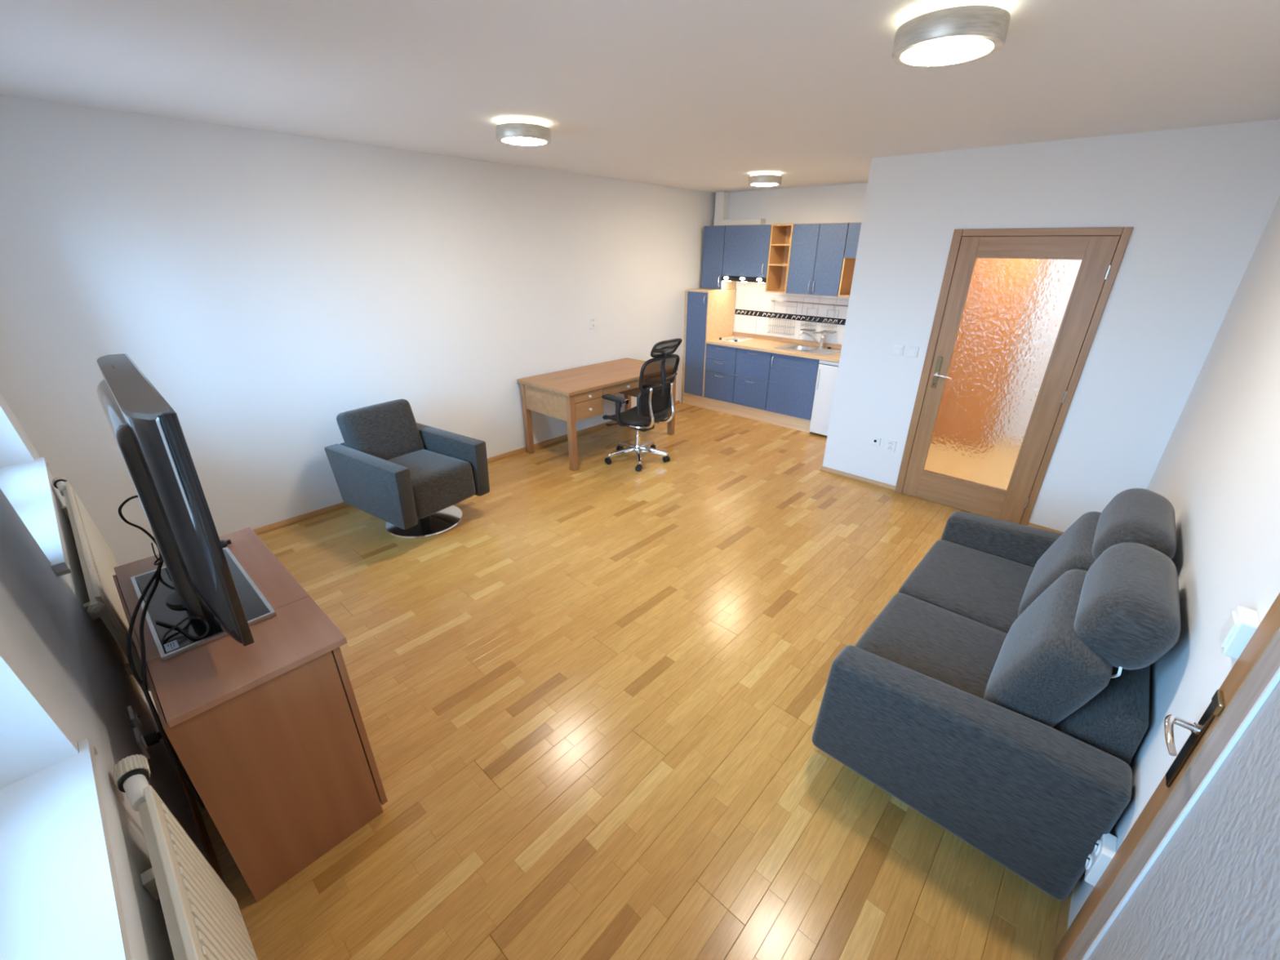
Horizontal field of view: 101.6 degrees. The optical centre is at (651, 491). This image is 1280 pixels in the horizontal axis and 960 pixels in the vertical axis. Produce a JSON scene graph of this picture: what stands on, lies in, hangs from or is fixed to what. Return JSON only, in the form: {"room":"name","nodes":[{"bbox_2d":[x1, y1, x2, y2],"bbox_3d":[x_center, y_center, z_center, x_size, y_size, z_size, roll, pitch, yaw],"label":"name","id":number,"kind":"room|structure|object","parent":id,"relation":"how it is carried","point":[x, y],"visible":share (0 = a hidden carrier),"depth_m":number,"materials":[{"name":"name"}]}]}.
{"room":"living room","nodes":[
{"label":"living room","id":0,"kind":"room"},
{"bbox_2d":[0,391,208,959],"bbox_3d":[-1.729,0.179,1.199,4.866,2.623,0.433,21,32,37],"label":"wall","id":1,"kind":"structure","parent":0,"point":[64,681],"depth_m":1.31,"materials":[{"name":"paint"}]},
{"bbox_2d":[0,457,71,576],"bbox_3d":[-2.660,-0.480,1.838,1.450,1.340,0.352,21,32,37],"label":"window sill","id":2,"kind":"structure","parent":1,"relation":"attached to","point":[27,486],"depth_m":2.18,"materials":[{"name":"white plastic"}]},
{"bbox_2d":[0,737,131,959],"bbox_3d":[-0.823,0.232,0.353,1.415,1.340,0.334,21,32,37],"label":"window sill","id":3,"kind":"structure","parent":1,"relation":"attached to","point":[60,899],"depth_m":0.91,"materials":[{"name":"white plastic"}]},
{"bbox_2d":[52,475,150,691],"bbox_3d":[-2.527,0.437,2.419,1.590,0.650,0.089,21,32,37],"label":"radiator","id":4,"kind":"object","parent":1,"relation":"attached to","point":[97,561],"visible":0.62,"depth_m":2.12,"materials":[{"name":"white metal"}]},
{"bbox_2d":[127,705,143,735],"bbox_3d":[-1.721,0.765,1.745,0.080,0.080,0.019,21,32,37],"label":"power socket","id":5,"kind":"object","parent":1,"relation":"attached to","point":[134,717],"visible":0.95,"depth_m":1.73,"materials":[{"name":"white plastic"}]},
{"bbox_2d":[133,727,150,759],"bbox_3d":[-1.624,0.802,1.667,0.080,0.080,0.019,21,32,37],"label":"power socket","id":6,"kind":"object","parent":1,"relation":"attached to","point":[140,740],"visible":0.91,"depth_m":1.65,"materials":[{"name":"white plastic"}]},
{"bbox_2d":[142,730,161,746],"bbox_3d":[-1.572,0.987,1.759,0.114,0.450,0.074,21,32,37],"label":"plug","id":7,"kind":"object","parent":6,"relation":"in","point":[153,738],"visible":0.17,"depth_m":1.67,"materials":[{"name":"black plastic"}]},
{"bbox_2d":[112,754,257,959],"bbox_3d":[-0.779,1.105,1.013,1.260,0.650,0.090,21,32,37],"label":"radiator","id":8,"kind":"object","parent":1,"relation":"attached to","point":[204,921],"visible":1,"depth_m":1.10,"materials":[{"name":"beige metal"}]},
{"bbox_2d":[177,755,226,885],"bbox_3d":[-1.590,1.192,1.844,4.648,0.045,0.018,21,32,37],"label":"baseboard","id":9,"kind":"structure","parent":1,"relation":"attached to","point":[209,851],"depth_m":1.83,"materials":[{"name":"brown wood"}]},
{"bbox_2d":[0,94,715,566],"bbox_3d":[-1.496,-1.461,4.721,0.150,2.623,7.027,21,32,37],"label":"wall","id":10,"kind":"structure","parent":0,"point":[269,286],"depth_m":3.54,"materials":[{"name":"paint"}]},
{"bbox_2d":[253,400,679,535],"bbox_3d":[-1.472,-0.347,5.146,0.016,0.045,5.567,21,32,37],"label":"baseboard","id":11,"kind":"structure","parent":10,"relation":"attached to","point":[307,516],"depth_m":4.13,"materials":[{"name":"brown wood"}]},
{"bbox_2d":[589,317,595,328],"bbox_3d":[-0.618,-1.781,5.521,0.019,0.105,0.085,21,32,37],"label":"power socket","id":12,"kind":"object","parent":10,"relation":"attached to","point":[592,321],"visible":1,"depth_m":5.51,"materials":[{"name":"white plastic"}]},
{"bbox_2d":[186,402,1060,959],"bbox_3d":[0.656,0.277,4.052,5.266,0.120,7.700,21,32,37],"label":"floor","id":13,"kind":"structure","parent":0,"point":[588,701],"depth_m":2.27,"materials":[{"name":"brown wood"}]},
{"bbox_2d":[112,527,387,902],"bbox_3d":[-1.480,0.729,1.945,1.040,0.799,0.447,21,32,37],"label":"tv cabinet","id":14,"kind":"object","parent":13,"relation":"on","point":[269,733],"visible":0.96,"depth_m":1.60,"materials":[{"name":"brown wood"}]},
{"bbox_2d":[97,353,276,661],"bbox_3d":[-1.537,0.024,1.627,1.036,0.746,0.285,21,32,37],"label":"television","id":15,"kind":"object","parent":14,"relation":"on","point":[211,585],"visible":0.99,"depth_m":1.37,"materials":[{"name":"black plastic"}]},
{"bbox_2d":[118,495,174,589],"bbox_3d":[-1.574,0.164,1.675,0.130,0.307,0.124,21,32,37],"label":"cable","id":16,"kind":"object","parent":15,"relation":"attached to","point":[123,503],"visible":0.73,"depth_m":1.64,"materials":[{"name":"black rubber"}]},
{"bbox_2d":[151,542,163,565],"bbox_3d":[-1.567,0.192,1.653,0.034,0.081,0.037,21,32,37],"label":"cable tie","id":17,"kind":"object","parent":16,"relation":"attached to","point":[155,563],"visible":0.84,"depth_m":1.65,"materials":[{"name":"black plastic"}]},
{"bbox_2d":[139,561,178,759],"bbox_3d":[-1.498,0.515,1.603,0.042,0.478,0.396,-11,28,-24],"label":"cable","id":18,"kind":"object","parent":15,"relation":"hanging from","point":[159,566],"visible":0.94,"depth_m":1.53,"materials":[{"name":"black rubber"}]},
{"bbox_2d":[126,557,204,808],"bbox_3d":[-1.501,0.608,1.628,0.076,0.688,0.441,-12,28,-24],"label":"power cable","id":19,"kind":"object","parent":15,"relation":"hanging from","point":[131,664],"visible":0.97,"depth_m":1.51,"materials":[{"name":"black rubber"}]},
{"bbox_2d":[155,616,208,642],"bbox_3d":[-1.450,0.416,1.612,0.199,0.016,0.111,21,32,37],"label":"cable","id":20,"kind":"object","parent":15,"relation":"on","point":[173,627],"visible":0.98,"depth_m":1.60,"materials":[{"name":"black rubber"}]},
{"bbox_2d":[220,539,231,547],"bbox_3d":[-1.713,0.211,2.073,0.040,0.026,0.067,21,32,37],"label":"gadget","id":21,"kind":"object","parent":14,"relation":"on","point":[224,544],"visible":0.48,"depth_m":2.07,"materials":[{"name":"black plastic"}]},
{"bbox_2d":[324,399,489,537],"bbox_3d":[-1.763,-0.176,3.821,0.855,0.849,0.730,16,29,29],"label":"armchair","id":22,"kind":"object","parent":13,"relation":"on","point":[406,473],"visible":1,"depth_m":3.70,"materials":[{"name":"grey fabric"}]},
{"bbox_2d":[336,399,424,460],"bbox_3d":[-1.995,-0.426,3.871,0.259,0.444,0.512,16,29,29],"label":"cushion","id":23,"kind":"object","parent":22,"relation":"on","point":[389,430],"depth_m":3.78,"materials":[{"name":"grey fabric"}]},
{"bbox_2d":[516,357,678,471],"bbox_3d":[-0.499,-0.862,5.437,0.780,0.749,1.515,21,32,37],"label":"desk","id":24,"kind":"object","parent":13,"relation":"on","point":[571,395],"visible":0.7,"depth_m":4.95,"materials":[{"name":"brown wood"}]},
{"bbox_2d":[601,337,682,471],"bbox_3d":[-0.095,-0.855,4.903,0.726,1.196,0.656,21,32,37],"label":"office chair","id":25,"kind":"object","parent":13,"relation":"on","point":[654,402],"visible":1,"depth_m":4.74,"materials":[{"name":"black fabric"}]},
{"bbox_2d":[681,288,736,396],"bbox_3d":[0.726,-1.954,6.804,0.382,1.288,0.631,21,32,37],"label":"cabinet","id":26,"kind":"object","parent":13,"relation":"on","point":[708,313],"visible":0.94,"depth_m":6.57,"materials":[{"name":"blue wood"}]},
{"bbox_2d":[703,343,737,403],"bbox_3d":[1.027,-1.557,6.677,0.448,0.683,0.613,21,32,37],"label":"base cabinet","id":27,"kind":"object","parent":13,"relation":"on","point":[720,360],"visible":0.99,"depth_m":6.48,"materials":[{"name":"blue wood"}]},
{"bbox_2d":[705,331,841,362],"bbox_3d":[1.650,-1.671,6.032,2.086,0.080,0.608,21,32,37],"label":"countertop","id":28,"kind":"structure","parent":27,"relation":"on","point":[759,343],"depth_m":6.21,"materials":[{"name":"brown wood"}]},
{"bbox_2d":[716,336,753,342],"bbox_3d":[1.064,-1.926,6.554,0.290,0.030,0.410,21,32,37],"label":"cooktop","id":29,"kind":"object","parent":28,"relation":"in","point":[734,339],"visible":1,"depth_m":6.50,"materials":[{"name":"white ceramic"}]},
{"bbox_2d":[773,343,840,355],"bbox_3d":[1.802,-1.567,5.985,0.660,0.178,0.435,21,32,37],"label":"sink","id":30,"kind":"object","parent":28,"relation":"in","point":[828,351],"visible":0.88,"depth_m":5.96,"materials":[{"name":"metal"}]},
{"bbox_2d":[800,331,825,347],"bbox_3d":[1.850,-1.745,5.990,0.297,0.182,0.065,-2,25,-5],"label":"faucet","id":31,"kind":"object","parent":28,"relation":"on","point":[822,336],"visible":1,"depth_m":5.98,"materials":[{"name":"silver metal"}]},
{"bbox_2d":[682,391,810,432],"bbox_3d":[1.119,-1.008,6.491,1.856,0.152,0.016,21,32,37],"label":"plinth","id":32,"kind":"object","parent":13,"relation":"on","point":[773,418],"visible":0.93,"depth_m":6.42,"materials":[{"name":"brown wood"}]},
{"bbox_2d":[733,347,771,410],"bbox_3d":[1.369,-1.426,6.403,0.462,0.683,0.613,21,32,37],"label":"base cabinet","id":33,"kind":"object","parent":13,"relation":"on","point":[752,366],"visible":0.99,"depth_m":6.21,"materials":[{"name":"blue wood"}]},
{"bbox_2d":[765,352,820,420],"bbox_3d":[1.760,-1.275,6.089,0.580,0.683,0.613,21,32,37],"label":"base cabinet","id":34,"kind":"object","parent":13,"relation":"on","point":[792,383],"visible":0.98,"depth_m":5.89,"materials":[{"name":"blue wood"}]},
{"bbox_2d":[808,360,839,435],"bbox_3d":[2.187,-1.035,5.774,0.565,0.832,0.602,21,32,37],"label":"refrigerator","id":35,"kind":"object","parent":13,"relation":"on","point":[827,373],"visible":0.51,"depth_m":5.67,"materials":[{"name":"white metal"}]},
{"bbox_2d":[812,488,1180,900],"bbox_3d":[1.499,0.508,2.222,0.852,1.022,1.660,21,32,37],"label":"sofa","id":36,"kind":"object","parent":13,"relation":"on","point":[1001,695],"visible":1,"depth_m":1.70,"materials":[{"name":"grey fabric"}]},
{"bbox_2d":[854,592,1007,698],"bbox_3d":[1.191,0.728,2.128,0.628,0.175,0.681,21,32,37],"label":"seat cushion","id":37,"kind":"object","parent":36,"relation":"on","point":[960,650],"depth_m":2.16,"materials":[{"name":"grey fabric"}]},
{"bbox_2d":[897,539,1033,633],"bbox_3d":[1.645,0.515,2.592,0.629,0.175,0.682,21,32,37],"label":"seat cushion","id":38,"kind":"object","parent":36,"relation":"on","point":[985,584],"depth_m":2.56,"materials":[{"name":"grey fabric"}]},
{"bbox_2d":[983,568,1112,727],"bbox_3d":[1.401,0.545,1.819,0.274,0.401,0.622,21,32,37],"label":"cushion","id":39,"kind":"object","parent":36,"relation":"on","point":[1045,670],"depth_m":1.62,"materials":[{"name":"grey fabric"}]},
{"bbox_2d":[1017,511,1101,616],"bbox_3d":[1.820,0.350,2.248,0.274,0.402,0.622,21,32,37],"label":"cushion","id":40,"kind":"object","parent":36,"relation":"on","point":[1073,549],"depth_m":2.17,"materials":[{"name":"grey fabric"}]},
{"bbox_2d":[0,0,1279,192],"bbox_3d":[0.573,-2.122,2.965,5.066,0.100,7.800,21,32,37],"label":"ceiling","id":41,"kind":"structure","parent":0,"point":[708,95],"depth_m":2.07,"materials":[{"name":"paint"}]},
{"bbox_2d":[495,117,551,146],"bbox_3d":[-0.713,-2.001,2.910,0.300,0.098,0.300,21,32,37],"label":"ceiling light","id":42,"kind":"object","parent":41,"relation":"attached to","point":[520,131],"visible":1,"depth_m":2.81,"materials":[{"name":"white plastic"}]},
{"bbox_2d":[502,137,546,145],"bbox_3d":[-0.714,-1.963,2.928,0.243,0.014,0.243,21,32,37],"label":"diffuser","id":43,"kind":"object","parent":42,"relation":"attached to","point":[508,140],"depth_m":2.89,"materials":[{"name":"white glass"}]},
{"bbox_2d":[747,171,782,186],"bbox_3d":[1.032,-2.834,4.736,0.300,0.098,0.300,21,32,37],"label":"ceiling light","id":44,"kind":"object","parent":41,"relation":"attached to","point":[759,178],"visible":1,"depth_m":4.63,"materials":[{"name":"white plastic"}]},
{"bbox_2d":[751,182,777,186],"bbox_3d":[1.032,-2.796,4.754,0.243,0.014,0.243,21,32,37],"label":"diffuser","id":45,"kind":"object","parent":44,"relation":"attached to","point":[753,184],"depth_m":4.70,"materials":[{"name":"white glass"}]},
{"bbox_2d":[892,0,1010,68],"bbox_3d":[0.877,-1.344,1.537,0.300,0.098,0.300,21,32,37],"label":"ceiling light","id":46,"kind":"object","parent":41,"relation":"attached to","point":[940,33],"visible":1,"depth_m":1.46,"materials":[{"name":"white plastic"}]},
{"bbox_2d":[901,37,993,65],"bbox_3d":[0.877,-1.306,1.554,0.243,0.014,0.243,21,32,37],"label":"diffuser","id":47,"kind":"object","parent":46,"relation":"attached to","point":[944,51],"depth_m":1.53,"materials":[{"name":"white glass"}]},
{"bbox_2d":[728,182,867,344],"bbox_3d":[1.745,-2.147,6.267,2.744,2.623,0.130,21,32,37],"label":"wall","id":48,"kind":"structure","parent":0,"point":[754,307],"depth_m":6.04,"materials":[{"name":"paint"}]},
{"bbox_2d":[701,225,736,289],"bbox_3d":[0.844,-2.895,6.458,0.306,0.705,0.361,21,32,37],"label":"upper cabinet","id":49,"kind":"object","parent":48,"relation":"attached to","point":[713,235],"visible":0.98,"depth_m":6.36,"materials":[{"name":"blue wood"}]},
{"bbox_2d":[713,191,765,225],"bbox_3d":[1.056,-3.371,6.210,0.660,0.369,0.120,21,32,37],"label":"duct","id":50,"kind":"object","parent":49,"relation":"on","point":[722,201],"visible":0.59,"depth_m":6.29,"materials":[{"name":"white plastic"}]},
{"bbox_2d":[721,275,766,283],"bbox_3d":[1.179,-2.549,6.269,0.605,0.058,0.330,21,32,37],"label":"extractor hood","id":51,"kind":"object","parent":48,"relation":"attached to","point":[727,278],"visible":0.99,"depth_m":6.16,"materials":[{"name":"black plastic"}]},
{"bbox_2d":[722,224,771,277],"bbox_3d":[1.189,-2.833,6.149,0.611,0.550,0.361,21,32,37],"label":"upper cabinet","id":52,"kind":"object","parent":48,"relation":"attached to","point":[746,246],"visible":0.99,"depth_m":6.04,"materials":[{"name":"blue wood"}]},
{"bbox_2d":[764,223,794,293],"bbox_3d":[1.529,-2.643,5.927,0.264,0.700,0.328,21,32,37],"label":"shelf unit","id":53,"kind":"object","parent":48,"relation":"attached to","point":[781,234],"visible":0.65,"depth_m":5.97,"materials":[{"name":"brown wood"}]},
{"bbox_2d":[771,298,848,306],"bbox_3d":[1.975,-2.126,5.923,1.388,0.035,0.046,21,32,37],"label":"utensil rail","id":54,"kind":"object","parent":48,"relation":"attached to","point":[772,300],"visible":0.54,"depth_m":6.02,"materials":[{"name":"silver metal"}]},
{"bbox_2d":[767,301,797,335],"bbox_3d":[1.573,-2.094,6.265,0.321,0.379,0.099,21,32,37],"label":"wire basket","id":55,"kind":"object","parent":54,"relation":"hanging from","point":[797,301],"visible":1,"depth_m":6.30,"materials":[{"name":"grey metal"}]},
{"bbox_2d":[800,306,817,331],"bbox_3d":[1.833,-2.026,6.042,0.149,0.309,0.099,21,32,37],"label":"wire basket","id":56,"kind":"object","parent":54,"relation":"hanging from","point":[806,324],"visible":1,"depth_m":6.07,"materials":[{"name":"grey metal"}]},
{"bbox_2d":[820,304,839,333],"bbox_3d":[2.022,-1.956,5.889,0.154,0.304,0.099,21,32,37],"label":"wire basket","id":57,"kind":"object","parent":54,"relation":"hanging from","point":[823,331],"visible":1,"depth_m":5.92,"materials":[{"name":"grey metal"}]},
{"bbox_2d":[821,330,836,333],"bbox_3d":[2.020,-1.822,5.951,0.154,0.010,0.099,21,32,37],"label":"drip tray","id":58,"kind":"object","parent":57,"relation":"on","point":[826,331],"depth_m":5.92,"materials":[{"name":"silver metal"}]},
{"bbox_2d":[786,222,848,296],"bbox_3d":[1.845,-2.512,5.654,0.606,0.700,0.361,21,32,37],"label":"upper cabinet","id":59,"kind":"object","parent":48,"relation":"attached to","point":[817,253],"visible":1,"depth_m":5.54,"materials":[{"name":"blue wood"}]},
{"bbox_2d":[837,222,861,297],"bbox_3d":[2.310,-2.344,5.300,0.602,0.697,0.328,21,32,37],"label":"upper cabinet","id":60,"kind":"object","parent":48,"relation":"attached to","point":[854,229],"visible":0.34,"depth_m":5.38,"materials":[{"name":"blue wood"}]},
{"bbox_2d":[839,293,849,297],"bbox_3d":[2.307,-2.035,5.444,0.570,0.016,0.327,21,32,37],"label":"shelf","id":61,"kind":"object","parent":60,"relation":"attached to","point":[840,295],"depth_m":5.49,"materials":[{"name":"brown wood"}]},
{"bbox_2d":[820,119,1279,532],"bbox_3d":[2.985,-1.204,4.272,2.302,2.623,1.539,21,32,37],"label":"wall","id":62,"kind":"structure","parent":0,"point":[1198,202],"depth_m":3.37,"materials":[{"name":"paint"}]},
{"bbox_2d":[870,435,880,445],"bbox_3d":[1.942,-0.439,4.521,0.082,0.075,0.014,21,32,37],"label":"socket","id":63,"kind":"object","parent":62,"relation":"attached to","point":[876,441],"visible":1,"depth_m":4.52,"materials":[{"name":"white plastic"}]},
{"bbox_2d":[884,440,896,452],"bbox_3d":[2.038,-0.389,4.447,0.082,0.090,0.019,21,32,37],"label":"power socket","id":64,"kind":"object","parent":62,"relation":"attached to","point":[890,446],"visible":1,"depth_m":4.44,"materials":[{"name":"white plastic"}]},
{"bbox_2d":[892,344,904,355],"bbox_3d":[1.974,-1.132,4.173,0.082,0.082,0.016,21,32,37],"label":"light switch","id":65,"kind":"object","parent":62,"relation":"attached to","point":[898,349],"visible":1,"depth_m":4.17,"materials":[{"name":"white plastic"}]},
{"bbox_2d":[906,346,919,358],"bbox_3d":[2.056,-1.098,4.108,0.082,0.082,0.016,21,32,37],"label":"light switch","id":66,"kind":"object","parent":62,"relation":"attached to","point":[912,352],"visible":1,"depth_m":4.10,"materials":[{"name":"white plastic"}]},
{"bbox_2d":[894,226,1133,525],"bbox_3d":[2.487,-0.785,3.815,0.972,2.040,0.116,21,32,37],"label":"door","id":67,"kind":"structure","parent":62,"relation":"in","point":[1019,312],"depth_m":3.74,"materials":[{"name":"brown wood"}]},
{"bbox_2d":[1026,522,1064,533],"bbox_3d":[3.049,0.333,3.790,0.544,0.045,0.016,21,32,37],"label":"baseboard","id":68,"kind":"structure","parent":62,"relation":"attached to","point":[1029,524],"depth_m":3.89,"materials":[{"name":"brown wood"}]},
{"bbox_2d":[1066,195,1279,929],"bbox_3d":[1.534,0.178,1.274,0.120,2.623,5.353,21,32,37],"label":"wall","id":69,"kind":"structure","parent":0,"point":[1218,468],"depth_m":1.61,"materials":[{"name":"paint"}]},
{"bbox_2d":[1053,890,1072,949],"bbox_3d":[2.228,0.884,2.591,0.016,0.045,3.047,21,32,37],"label":"baseboard","id":70,"kind":"structure","parent":69,"relation":"attached to","point":[1064,906],"depth_m":1.61,"materials":[{"name":"brown wood"}]},
{"bbox_2d":[1084,833,1117,886],"bbox_3d":[1.246,1.021,1.452,0.039,0.130,0.082,21,32,37],"label":"power socket","id":71,"kind":"object","parent":69,"relation":"attached to","point":[1105,848],"visible":0.96,"depth_m":1.43,"materials":[{"name":"white plastic"}]},
{"bbox_2d":[1053,592,1279,959],"bbox_3d":[0.892,0.599,0.812,0.104,2.040,0.970,21,32,37],"label":"door","id":72,"kind":"structure","parent":69,"relation":"in","point":[1196,876],"depth_m":0.97,"materials":[{"name":"white paint"}]},
{"bbox_2d":[1218,605,1260,659],"bbox_3d":[1.255,0.301,1.115,0.036,0.085,0.082,21,32,37],"label":"light switch","id":73,"kind":"object","parent":69,"relation":"attached to","point":[1242,624],"visible":0.91,"depth_m":1.10,"materials":[{"name":"white plastic"}]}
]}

